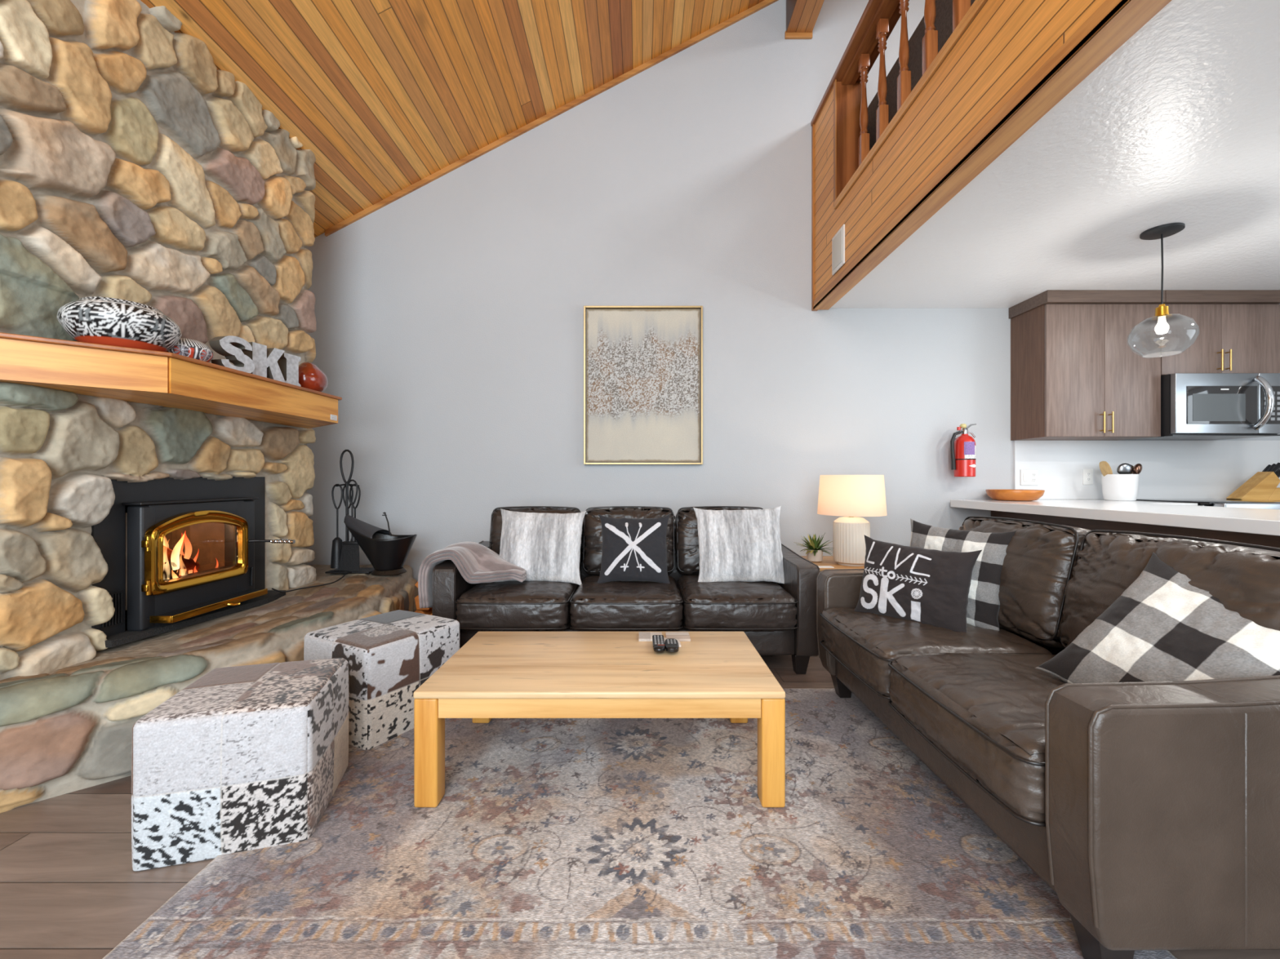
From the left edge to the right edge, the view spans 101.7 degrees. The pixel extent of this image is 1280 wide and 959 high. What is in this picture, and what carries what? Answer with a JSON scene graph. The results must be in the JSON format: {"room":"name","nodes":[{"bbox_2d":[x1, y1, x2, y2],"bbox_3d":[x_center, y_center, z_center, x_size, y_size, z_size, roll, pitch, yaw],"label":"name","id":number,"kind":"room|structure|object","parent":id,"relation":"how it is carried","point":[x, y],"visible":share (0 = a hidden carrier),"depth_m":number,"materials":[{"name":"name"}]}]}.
{"room":"living room","nodes":[
{"label":"living room","id":0,"kind":"room"},
{"bbox_2d":[140,0,764,237],"bbox_3d":[0.390,-3.474,0.760,6.420,3.458,6.620,0,0,0],"label":"ceiling","id":1,"kind":"structure","parent":0,"point":[385,95],"depth_m":3.32,"materials":[{"name":"brown wood"}]},
{"bbox_2d":[784,0,824,39],"bbox_3d":[1.236,-3.785,0.809,0.212,0.690,6.519,0,0,0],"label":"ceiling beam","id":2,"kind":"structure","parent":1,"relation":"attached to","point":[802,15],"depth_m":3.94,"materials":[{"name":"brown wood"}]},
{"bbox_2d":[0,655,1279,958],"bbox_3d":[1.290,1.120,0.810,8.220,0.100,6.720,0,0,0],"label":"floor","id":3,"kind":"structure","parent":0,"point":[70,888],"depth_m":1.41,"materials":[{"name":"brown wood"}]},
{"bbox_2d":[0,0,417,813],"bbox_3d":[-2.127,-0.546,2.543,1.386,3.233,2.986,0,0,0],"label":"stone fireplace","id":4,"kind":"object","parent":3,"relation":"on","point":[135,167],"visible":0.73,"depth_m":2.07,"materials":[{"name":"stone"}]},
{"bbox_2d":[0,332,342,428],"bbox_3d":[-1.950,-0.404,2.506,0.419,0.152,1.748,0,0,0],"label":"mantel shelf","id":5,"kind":"object","parent":4,"relation":"attached to","point":[138,375],"visible":0.99,"depth_m":1.99,"materials":[{"name":"brown wood"}]},
{"bbox_2d":[57,296,181,351],"bbox_3d":[-1.958,-0.568,1.972,0.333,0.175,0.333,0,0,17],"label":"decorative bowl","id":6,"kind":"object","parent":5,"relation":"on","point":[107,321],"visible":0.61,"depth_m":1.87,"materials":[{"name":"ceramic"}]},
{"bbox_2d":[166,337,213,362],"bbox_3d":[-1.885,-0.529,2.165,0.174,0.096,0.174,0,0,-38],"label":"pot","id":7,"kind":"object","parent":5,"relation":"on","point":[189,348],"visible":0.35,"depth_m":2.12,"materials":[{"name":"ceramic"}]},
{"bbox_2d":[208,335,254,373],"bbox_3d":[-1.835,-0.561,2.346,0.057,0.161,0.166,0,0,12],"label":"letter","id":8,"kind":"object","parent":5,"relation":"on","point":[232,348],"visible":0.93,"depth_m":2.33,"materials":[{"name":"grey metal"}]},
{"bbox_2d":[242,342,285,382],"bbox_3d":[-1.834,-0.565,2.548,0.057,0.168,0.182,0,0,12],"label":"letter","id":9,"kind":"object","parent":5,"relation":"on","point":[265,360],"visible":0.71,"depth_m":2.52,"materials":[{"name":"grey metal"}]},
{"bbox_2d":[277,352,300,386],"bbox_3d":[-1.835,-0.565,2.715,0.057,0.168,0.100,0,0,12],"label":"letter","id":10,"kind":"object","parent":5,"relation":"on","point":[288,364],"visible":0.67,"depth_m":2.69,"materials":[{"name":"grey metal"}]},
{"bbox_2d":[298,362,328,391],"bbox_3d":[-1.865,-0.568,2.935,0.172,0.176,0.210,0,0,0],"label":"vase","id":11,"kind":"object","parent":5,"relation":"on","point":[310,376],"visible":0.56,"depth_m":2.88,"materials":[{"name":"red ceramic"}]},
{"bbox_2d":[91,475,295,647],"bbox_3d":[-2.157,0.328,2.530,0.625,0.685,0.940,0,0,0],"label":"fireplace insert","id":12,"kind":"object","parent":4,"relation":"on","point":[178,553],"visible":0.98,"depth_m":2.37,"materials":[{"name":"black metal"}]},
{"bbox_2d":[99,590,122,631],"bbox_3d":[-2.157,0.532,2.127,0.006,0.145,0.090,0,0,0],"label":"vent grille","id":13,"kind":"object","parent":12,"relation":"attached to","point":[115,624],"depth_m":2.14,"materials":[{"name":"black metal"}]},
{"bbox_2d":[146,588,261,619],"bbox_3d":[-2.067,0.590,2.518,0.165,0.004,0.625,0,0,0],"label":"shelf","id":14,"kind":"object","parent":12,"relation":"attached to","point":[188,610],"depth_m":2.43,"materials":[{"name":"black metal"}]},
{"bbox_2d":[271,570,354,592],"bbox_3d":[-1.949,0.620,3.226,0.110,0.046,0.744,0,0,3],"label":"power cord","id":15,"kind":"object","parent":4,"relation":"on","point":[353,571],"visible":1,"depth_m":3.10,"materials":[{"name":"black plastic"}]},
{"bbox_2d":[324,449,374,573],"bbox_3d":[-2.010,0.217,3.660,0.300,0.856,0.180,0,0,0],"label":"fireplace tool set","id":16,"kind":"object","parent":4,"relation":"on","point":[362,570],"visible":0.84,"depth_m":3.65,"materials":[{"name":"black metal"}]},
{"bbox_2d":[330,484,342,568],"bbox_3d":[-2.115,0.323,3.640,0.084,0.585,0.082,0,0,0],"label":"brush","id":17,"kind":"object","parent":16,"relation":"hanging from","point":[336,548],"visible":0.94,"depth_m":3.62,"materials":[{"name":"black metal"}]},
{"bbox_2d":[342,485,353,541],"bbox_3d":[-2.080,0.323,3.710,0.079,0.585,0.012,0,0,0],"label":"fire poker","id":18,"kind":"object","parent":16,"relation":"hanging from","point":[344,487],"visible":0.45,"depth_m":3.71,"materials":[{"name":"black metal"}]},
{"bbox_2d":[337,480,359,570],"bbox_3d":[-2.002,0.313,3.608,0.145,0.625,0.056,0,0,0],"label":"shovel","id":19,"kind":"object","parent":16,"relation":"hanging from","point":[349,557],"visible":0.88,"depth_m":3.60,"materials":[{"name":"black metal"}]},
{"bbox_2d":[349,484,360,541],"bbox_3d":[-2.030,0.313,3.710,0.078,0.566,0.012,0,0,0],"label":"tongs","id":20,"kind":"object","parent":16,"relation":"hanging from","point":[350,490],"visible":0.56,"depth_m":3.71,"materials":[{"name":"black metal"}]},
{"bbox_2d":[343,511,417,575],"bbox_3d":[-1.798,0.439,3.600,0.497,0.412,0.290,0,0,0],"label":"coal scuttle","id":21,"kind":"object","parent":4,"relation":"on","point":[388,553],"visible":1,"depth_m":3.52,"materials":[{"name":"black metal"}]},
{"bbox_2d":[343,514,391,538],"bbox_3d":[-1.914,0.318,3.600,0.266,0.156,0.277,0,0,0],"label":"hood","id":22,"kind":"object","parent":21,"relation":"attached to","point":[359,529],"depth_m":3.56,"materials":[{"name":"black metal"}]},
{"bbox_2d":[131,657,349,871],"bbox_3d":[-1.236,0.859,1.678,0.453,0.419,0.453,0,0,-16],"label":"ottoman","id":23,"kind":"object","parent":3,"relation":"on","point":[254,757],"visible":1,"depth_m":1.49,"materials":[{"name":"white fur"}]},
{"bbox_2d":[431,506,820,674],"bbox_3d":[-0.072,0.623,3.224,2.089,0.893,0.983,0,0,0],"label":"sofa","id":24,"kind":"object","parent":3,"relation":"on","point":[777,619],"visible":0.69,"depth_m":2.79,"materials":[{"name":"brown leather"}]},
{"bbox_2d":[417,541,527,608],"bbox_3d":[-0.931,0.537,2.975,0.552,0.339,0.391,0,0,3],"label":"throw blanket","id":25,"kind":"object","parent":24,"relation":"on","point":[477,563],"visible":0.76,"depth_m":2.85,"materials":[{"name":"grey fabric"}]},
{"bbox_2d":[455,581,578,631],"bbox_3d":[-0.685,0.715,3.064,0.612,0.234,0.661,0,0,0],"label":"seat cushion","id":26,"kind":"object","parent":24,"relation":"on","point":[505,606],"depth_m":2.75,"materials":[{"name":"brown leather"}]},
{"bbox_2d":[489,507,583,572],"bbox_3d":[-0.684,0.414,3.471,0.610,0.467,0.318,0,0,0],"label":"cushion","id":27,"kind":"object","parent":24,"relation":"on","point":[496,517],"depth_m":3.41,"materials":[{"name":"brown leather"}]},
{"bbox_2d":[496,508,586,585],"bbox_3d":[-0.599,0.405,3.143,0.539,0.455,0.183,0,0,0],"label":"throw pillow","id":28,"kind":"object","parent":24,"relation":"on","point":[545,545],"visible":0.91,"depth_m":3.10,"materials":[{"name":"fabric"}]},
{"bbox_2d":[569,575,683,631],"bbox_3d":[-0.073,0.715,3.065,0.616,0.233,0.658,0,0,0],"label":"seat cushion","id":29,"kind":"object","parent":24,"relation":"on","point":[611,606],"depth_m":2.75,"materials":[{"name":"brown leather"}]},
{"bbox_2d":[582,507,675,575],"bbox_3d":[-0.071,0.415,3.468,0.612,0.470,0.306,0,0,0],"label":"cushion","id":30,"kind":"object","parent":24,"relation":"on","point":[592,525],"depth_m":3.38,"materials":[{"name":"brown leather"}]},
{"bbox_2d":[597,514,670,583],"bbox_3d":[-0.036,0.416,3.098,0.437,0.410,0.169,0,0,1],"label":"throw pillow","id":31,"kind":"object","parent":24,"relation":"on","point":[635,549],"visible":1,"depth_m":3.05,"materials":[{"name":"fabric"}]},
{"bbox_2d":[675,507,758,575],"bbox_3d":[0.540,0.413,3.470,0.615,0.470,0.312,0,0,0],"label":"cushion","id":32,"kind":"object","parent":24,"relation":"on","point":[686,538],"depth_m":3.37,"materials":[{"name":"brown leather"}]},
{"bbox_2d":[676,575,797,631],"bbox_3d":[0.539,0.714,3.063,0.613,0.237,0.663,0,0,0],"label":"seat cushion","id":33,"kind":"object","parent":24,"relation":"on","point":[729,606],"depth_m":2.75,"materials":[{"name":"brown leather"}]},
{"bbox_2d":[693,506,784,583],"bbox_3d":[0.600,0.395,3.129,0.543,0.468,0.184,0,0,-1],"label":"throw pillow","id":34,"kind":"object","parent":24,"relation":"on","point":[735,545],"visible":0.98,"depth_m":3.08,"materials":[{"name":"fabric"}]},
{"bbox_2d":[102,688,1177,958],"bbox_3d":[-0.001,1.063,1.785,2.379,0.013,1.710,0,0,0],"label":"area rug","id":35,"kind":"object","parent":3,"relation":"on","point":[546,838],"visible":0.69,"depth_m":1.43,"materials":[{"name":"fabric"}]},
{"bbox_2d":[303,609,459,750],"bbox_3d":[-1.145,0.859,2.343,0.461,0.419,0.496,0,0,28],"label":"ottoman","id":36,"kind":"object","parent":35,"relation":"on","point":[389,655],"visible":0.73,"depth_m":2.16,"materials":[{"name":"white fur"}]},
{"bbox_2d":[413,631,785,807],"bbox_3d":[-0.130,0.868,2.000,1.196,0.378,0.670,0,0,0],"label":"coffee table","id":37,"kind":"object","parent":35,"relation":"on","point":[494,674],"visible":1,"depth_m":1.72,"materials":[{"name":"brown wood"}]},
{"bbox_2d":[638,631,662,641],"bbox_3d":[0.045,0.674,2.235,0.100,0.010,0.100,0,0,0],"label":"coaster","id":38,"kind":"object","parent":37,"relation":"on","point":[643,636],"visible":0.78,"depth_m":2.23,"materials":[{"name":"white stone"}]},
{"bbox_2d":[652,635,665,653],"bbox_3d":[0.075,0.657,2.094,0.048,0.022,0.173,0,0,0],"label":"remote control","id":39,"kind":"object","parent":37,"relation":"on","point":[658,641],"visible":1,"depth_m":2.05,"materials":[{"name":"black plastic"}]},
{"bbox_2d":[664,638,679,653],"bbox_3d":[0.126,0.657,2.065,0.054,0.022,0.124,0,0,0],"label":"remote control","id":40,"kind":"object","parent":37,"relation":"on","point":[672,646],"visible":1,"depth_m":2.03,"materials":[{"name":"black plastic"}]},
{"bbox_2d":[663,637,680,647],"bbox_3d":[0.114,0.674,2.155,0.100,0.010,0.100,0,0,-3],"label":"coaster","id":41,"kind":"object","parent":37,"relation":"on","point":[664,638],"visible":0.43,"depth_m":2.16,"materials":[{"name":"white stone"}]},
{"bbox_2d":[665,631,690,641],"bbox_3d":[0.162,0.674,2.235,0.100,0.010,0.100,0,0,0],"label":"coaster","id":42,"kind":"object","parent":37,"relation":"on","point":[682,636],"visible":0.81,"depth_m":2.22,"materials":[{"name":"white stone"}]},
{"bbox_2d":[816,515,1279,958],"bbox_3d":[1.336,0.610,1.835,0.983,0.893,1.594,0,0,0],"label":"loveseat","id":43,"kind":"object","parent":35,"relation":"on","point":[1150,811],"visible":0.76,"depth_m":1.14,"materials":[{"name":"brown leather"}]},
{"bbox_2d":[853,534,982,632],"bbox_3d":[1.153,0.446,2.208,0.141,0.381,0.500,0,0,-41],"label":"throw pillow","id":44,"kind":"object","parent":43,"relation":"on","point":[931,587],"visible":0.98,"depth_m":2.15,"materials":[{"name":"fabric"}]},
{"bbox_2d":[821,607,1052,700],"bbox_3d":[1.173,0.701,2.169,0.661,0.238,0.670,0,0,0],"label":"seat cushion","id":45,"kind":"object","parent":43,"relation":"on","point":[865,643],"depth_m":1.98,"materials":[{"name":"brown leather"}]},
{"bbox_2d":[909,518,1016,631],"bbox_3d":[1.344,0.408,2.249,0.155,0.452,0.461,0,0,-34],"label":"throw pillow","id":46,"kind":"object","parent":43,"relation":"on","point":[984,603],"visible":0.47,"depth_m":2.12,"materials":[{"name":"fabric"}]},
{"bbox_2d":[888,653,1066,822],"bbox_3d":[1.178,0.702,1.499,0.662,0.235,0.670,0,0,0],"label":"seat cushion","id":47,"kind":"object","parent":43,"relation":"on","point":[986,712],"depth_m":1.41,"materials":[{"name":"brown leather"}]},
{"bbox_2d":[959,518,1090,649],"bbox_3d":[1.579,0.401,2.174,0.314,0.465,0.676,0,0,0],"label":"cushion","id":48,"kind":"object","parent":43,"relation":"on","point":[1040,560],"depth_m":1.94,"materials":[{"name":"brown leather"}]},
{"bbox_2d":[1034,551,1279,683],"bbox_3d":[1.405,0.470,1.330,0.295,0.516,0.573,0,0,-15],"label":"throw pillow","id":49,"kind":"object","parent":43,"relation":"on","point":[1162,627],"visible":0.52,"depth_m":1.36,"materials":[{"name":"fabric"}]},
{"bbox_2d":[1059,532,1279,648],"bbox_3d":[1.582,0.403,1.503,0.315,0.463,0.668,0,0,0],"label":"cushion","id":50,"kind":"object","parent":43,"relation":"on","point":[1245,578],"depth_m":1.49,"materials":[{"name":"brown leather"}]},
{"bbox_2d":[800,555,864,571],"bbox_3d":[1.420,0.820,3.605,0.720,0.500,0.550,0,0,0],"label":"end table","id":51,"kind":"object","parent":3,"relation":"on","point":[827,560],"visible":0.05,"depth_m":3.50,"materials":[{"name":"brown wood"}]},
{"bbox_2d":[796,533,833,562],"bbox_3d":[1.228,0.468,3.623,0.288,0.203,0.316,0,0,0],"label":"potted plant","id":52,"kind":"object","parent":51,"relation":"on","point":[814,553],"visible":0.97,"depth_m":3.59,"materials":[{"name":"green plant"}]},
{"bbox_2d":[817,565,834,568],"bbox_3d":[1.200,0.568,3.380,0.100,0.004,0.060,0,0,0],"label":"paper card","id":53,"kind":"object","parent":51,"relation":"on","point":[820,566],"visible":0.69,"depth_m":3.37,"materials":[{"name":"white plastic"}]},
{"bbox_2d":[817,475,886,566],"bbox_3d":[1.420,0.270,3.500,0.433,0.600,0.433,0,0,-18],"label":"table lamp","id":54,"kind":"object","parent":51,"relation":"on","point":[851,497],"visible":0.93,"depth_m":3.38,"materials":[{"name":"beige ceramic"}]},
{"bbox_2d":[991,511,1279,548],"bbox_3d":[3.015,0.641,2.704,0.550,0.854,2.727,0,0,0],"label":"base cabinet","id":55,"kind":"object","parent":3,"relation":"on","point":[1268,540],"visible":0.02,"depth_m":2.80,"materials":[{"name":"brown wood"}]},
{"bbox_2d":[950,499,1279,536],"bbox_3d":[3.038,0.184,2.672,1.255,0.057,2.745,0,0,0],"label":"countertop","id":56,"kind":"structure","parent":55,"relation":"on","point":[1187,515],"depth_m":2.69,"materials":[{"name":"white stone"}]},
{"bbox_2d":[985,489,1044,501],"bbox_3d":[2.775,0.116,3.860,0.358,0.079,0.358,0,0,0],"label":"wooden bowl","id":57,"kind":"object","parent":56,"relation":"on","point":[997,495],"visible":1,"depth_m":3.74,"materials":[{"name":"brown wood"}]},
{"bbox_2d":[1101,474,1138,501],"bbox_3d":[3.565,0.059,3.870,0.208,0.194,0.208,0,0,0],"label":"utensil crock","id":58,"kind":"object","parent":56,"relation":"on","point":[1120,487],"visible":0.95,"depth_m":3.80,"materials":[{"name":"white ceramic"}]},
{"bbox_2d":[1099,461,1112,476],"bbox_3d":[3.481,-0.004,3.860,0.118,0.264,0.069,0,0,0],"label":"utensil","id":59,"kind":"object","parent":58,"relation":"in","point":[1105,469],"visible":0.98,"depth_m":3.85,"materials":[{"name":"brown wood"}]},
{"bbox_2d":[1116,463,1133,474],"bbox_3d":[3.561,0.003,3.830,0.098,0.246,0.062,0,0,0],"label":"utensil","id":60,"kind":"object","parent":58,"relation":"in","point":[1123,468],"visible":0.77,"depth_m":3.81,"materials":[{"name":"silver metal"}]},
{"bbox_2d":[1132,463,1142,474],"bbox_3d":[3.634,0.005,3.816,0.089,0.244,0.089,0,0,0],"label":"utensil","id":61,"kind":"object","parent":58,"relation":"in","point":[1137,468],"visible":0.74,"depth_m":3.78,"materials":[{"name":"brown metal"}]},
{"bbox_2d":[1136,498,1279,509],"bbox_3d":[4.060,0.608,3.663,0.770,0.921,0.755,0,0,0],"label":"range","id":62,"kind":"object","parent":3,"relation":"on","point":[1249,504],"visible":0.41,"depth_m":3.40,"materials":[{"name":"silver metal"}]},
{"bbox_2d":[1136,498,1279,505],"bbox_3d":[4.060,0.156,3.700,0.770,0.018,0.680,0,0,0],"label":"cooktop","id":63,"kind":"object","parent":62,"relation":"in","point":[1199,501],"depth_m":3.61,"materials":[{"name":"black glass"}]},
{"bbox_3d":[4.868,0.641,3.755,0.825,0.854,0.570,0,0,0],"label":"base cabinet","id":64,"kind":"object","parent":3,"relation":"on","visible":0},
{"bbox_3d":[4.872,0.185,3.733,0.835,0.057,0.625,0,0,0],"label":"countertop","id":65,"kind":"structure","parent":64,"relation":"on","visible":0},
{"bbox_2d":[1226,471,1279,500],"bbox_3d":[4.618,0.049,3.899,0.354,0.214,0.102,0,0,0],"label":"knife block","id":66,"kind":"object","parent":65,"relation":"on","point":[1262,486],"visible":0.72,"depth_m":3.85,"materials":[{"name":"brown wood"}]},
{"bbox_2d":[1262,464,1271,471],"bbox_3d":[4.725,-0.074,3.934,0.077,0.077,0.019,0,0,0],"label":"kitchen knife","id":67,"kind":"object","parent":66,"relation":"in","point":[1268,465],"visible":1,"depth_m":3.93,"materials":[{"name":"black plastic"}]},
{"bbox_2d":[1266,463,1275,471],"bbox_3d":[4.729,-0.077,3.911,0.084,0.084,0.019,0,0,0],"label":"kitchen knife","id":68,"kind":"object","parent":66,"relation":"in","point":[1271,467],"visible":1,"depth_m":3.90,"materials":[{"name":"black plastic"}]},
{"bbox_2d":[1269,462,1279,471],"bbox_3d":[4.732,-0.081,3.888,0.091,0.091,0.019,0,0,0],"label":"kitchen knife","id":69,"kind":"object","parent":66,"relation":"in","point":[1277,464],"visible":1,"depth_m":3.88,"materials":[{"name":"black plastic"}]},
{"bbox_2d":[1273,464,1279,473],"bbox_3d":[4.736,-0.085,3.865,0.098,0.098,0.019,0,0,0],"label":"kitchen knife","id":70,"kind":"object","parent":66,"relation":"in","point":[1277,468],"visible":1,"depth_m":3.86,"materials":[{"name":"black plastic"}]},
{"bbox_3d":[-1.466,1.010,3.522,0.129,0.121,0.390,0,0,0],"label":"log","id":71,"kind":"object","parent":3,"relation":"on","visible":0},
{"bbox_2d":[414,608,431,614],"bbox_3d":[-1.432,0.895,3.561,0.130,0.126,0.390,0,0,0],"label":"log","id":72,"kind":"object","parent":71,"relation":"on","point":[429,611],"visible":0.13,"depth_m":3.38,"materials":[{"name":"brown wood"}]},
{"bbox_2d":[414,595,431,610],"bbox_3d":[-1.386,0.779,3.535,0.122,0.123,0.390,0,0,0],"label":"log","id":73,"kind":"object","parent":72,"relation":"on","point":[416,598],"visible":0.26,"depth_m":3.34,"materials":[{"name":"brown wood"}]},
{"bbox_2d":[306,0,1279,595],"bbox_3d":[1.290,-2.016,4.119,8.220,6.173,0.142,0,0,0],"label":"wall","id":74,"kind":"structure","parent":0,"point":[449,333],"depth_m":4.07,"materials":[{"name":"grey paint"}]},
{"bbox_2d":[324,0,777,236],"bbox_3d":[-0.665,-2.852,4.059,3.570,1.907,0.022,0,0,0],"label":"trim","id":75,"kind":"structure","parent":74,"relation":"attached to","point":[764,3],"depth_m":4.05,"materials":[{"name":"brown wood"}]},
{"bbox_2d":[583,306,702,464],"bbox_3d":[0.025,-0.730,4.045,0.920,1.226,0.047,0,0,0],"label":"framed painting","id":76,"kind":"object","parent":74,"relation":"attached to","point":[642,380],"visible":1,"depth_m":4.04,"materials":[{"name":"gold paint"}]},
{"bbox_2d":[811,124,817,311],"bbox_3d":[1.362,-2.038,4.054,0.042,1.443,0.029,0,0,0],"label":"trim","id":77,"kind":"structure","parent":74,"relation":"attached to","point":[813,125],"depth_m":4.04,"materials":[{"name":"brown wood"}]},
{"bbox_2d":[950,423,976,476],"bbox_3d":[2.469,-0.223,3.973,0.163,0.406,0.180,0,0,37],"label":"fire extinguisher","id":78,"kind":"object","parent":74,"relation":"attached to","point":[962,448],"visible":1,"depth_m":3.91,"materials":[{"name":"red metal"}]},
{"bbox_2d":[1020,469,1038,485],"bbox_3d":[3.022,-0.017,4.042,0.135,0.123,0.012,0,0,0],"label":"wall outlet","id":79,"kind":"object","parent":74,"relation":"attached to","point":[1028,477],"visible":1,"depth_m":4.04,"materials":[{"name":"white plastic"}]},
{"bbox_2d":[1023,473,1027,481],"bbox_3d":[2.990,-0.017,4.037,0.034,0.066,0.004,0,0,0],"label":"switch","id":80,"kind":"object","parent":79,"relation":"attached to","point":[1025,475],"depth_m":4.04,"materials":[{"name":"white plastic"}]},
{"bbox_2d":[1008,289,1165,440],"bbox_3d":[3.296,-0.822,3.870,0.833,1.034,0.395,0,0,0],"label":"upper cabinet","id":81,"kind":"object","parent":74,"relation":"attached to","point":[1075,375],"visible":1,"depth_m":3.71,"materials":[{"name":"brown wood"}]},
{"bbox_2d":[1082,469,1093,484],"bbox_3d":[3.478,-0.021,4.042,0.077,0.122,0.011,0,0,0],"label":"wall outlet","id":82,"kind":"object","parent":74,"relation":"attached to","point":[1087,474],"visible":1,"depth_m":4.04,"materials":[{"name":"white plastic"}]},
{"bbox_2d":[1160,289,1279,375],"bbox_3d":[4.145,-1.042,3.870,0.856,0.593,0.395,0,0,0],"label":"upper cabinet","id":83,"kind":"object","parent":74,"relation":"attached to","point":[1237,331],"visible":0.7,"depth_m":3.71,"materials":[{"name":"brown wood"}]},
{"bbox_2d":[1127,373,1279,439],"bbox_3d":[4.101,-0.524,3.776,0.758,0.436,0.538,0,0,0],"label":"microwave","id":84,"kind":"object","parent":83,"relation":"attached to","point":[1194,406],"visible":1,"depth_m":3.62,"materials":[{"name":"silver metal"}]},
{"bbox_2d":[866,0,974,151],"bbox_3d":[1.900,-2.225,0.950,0.400,1.149,6.200,0,0,0],"label":"wall","id":85,"kind":"structure","parent":0,"point":[944,18],"depth_m":3.22,"materials":[{"name":"black paint"}]},
{"bbox_2d":[814,0,1105,299],"bbox_3d":[1.448,-2.053,0.795,0.190,1.405,6.490,0,0,0],"label":"wood paneling","id":86,"kind":"structure","parent":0,"point":[1006,42],"depth_m":2.34,"materials":[{"name":"brown wood"}]},
{"bbox_2d":[833,79,836,206],"bbox_3d":[1.349,-2.330,3.603,0.007,0.860,0.035,0,0,0],"label":"trim","id":87,"kind":"structure","parent":86,"relation":"attached to","point":[835,81],"depth_m":3.60,"materials":[{"name":"brown wood"}]},
{"bbox_2d":[831,223,844,275],"bbox_3d":[1.345,-1.555,3.535,0.015,0.260,0.210,0,0,0],"label":"vent grille","id":88,"kind":"object","parent":86,"relation":"attached to","point":[838,240],"visible":1,"depth_m":3.51,"materials":[{"name":"white plastic"}]},
{"bbox_2d":[836,81,862,197],"bbox_3d":[1.448,-2.337,3.607,0.190,0.833,0.010,0,0,0],"label":"post","id":89,"kind":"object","parent":86,"relation":"attached to","point":[848,96],"depth_m":3.60,"materials":[{"name":"red wood"}]},
{"bbox_2d":[834,0,986,208],"bbox_3d":[1.442,-1.895,0.578,0.202,0.050,6.055,0,0,0],"label":"trim","id":90,"kind":"structure","parent":86,"relation":"attached to","point":[975,6],"depth_m":2.52,"materials":[{"name":"brown wood"}]},
{"bbox_2d":[810,0,970,167],"bbox_3d":[1.443,-2.358,0.909,0.220,0.876,6.318,0,0,0],"label":"loft railing","id":91,"kind":"object","parent":90,"relation":"on","point":[879,18],"visible":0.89,"depth_m":3.09,"materials":[{"name":"brown wood"}]},
{"bbox_2d":[813,0,1171,309],"bbox_3d":[1.403,-1.351,0.795,0.119,0.068,6.490,0,0,0],"label":"trim","id":92,"kind":"structure","parent":86,"relation":"attached to","point":[1114,22],"depth_m":1.92,"materials":[{"name":"brown wood"}]},
{"bbox_2d":[831,0,1279,307],"bbox_3d":[3.337,-1.495,0.810,3.927,0.310,6.520,0,0,0],"label":"ceiling","id":93,"kind":"structure","parent":0,"point":[1180,123],"depth_m":2.42,"materials":[{"name":"white paint"}]},
{"bbox_2d":[1126,222,1198,358],"bbox_3d":[2.806,-1.006,2.800,0.276,0.668,0.276,0,0,0],"label":"pendant lamp","id":94,"kind":"object","parent":93,"relation":"hanging from","point":[1162,312],"visible":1,"depth_m":2.79,"materials":[{"name":"clear glass"}]},
{"bbox_2d":[1151,303,1172,319],"bbox_3d":[2.806,-0.905,2.800,0.080,0.070,0.080,0,0,0],"label":"socket","id":95,"kind":"object","parent":94,"relation":"attached to","point":[1162,313],"depth_m":2.79,"materials":[{"name":"gold metal"}]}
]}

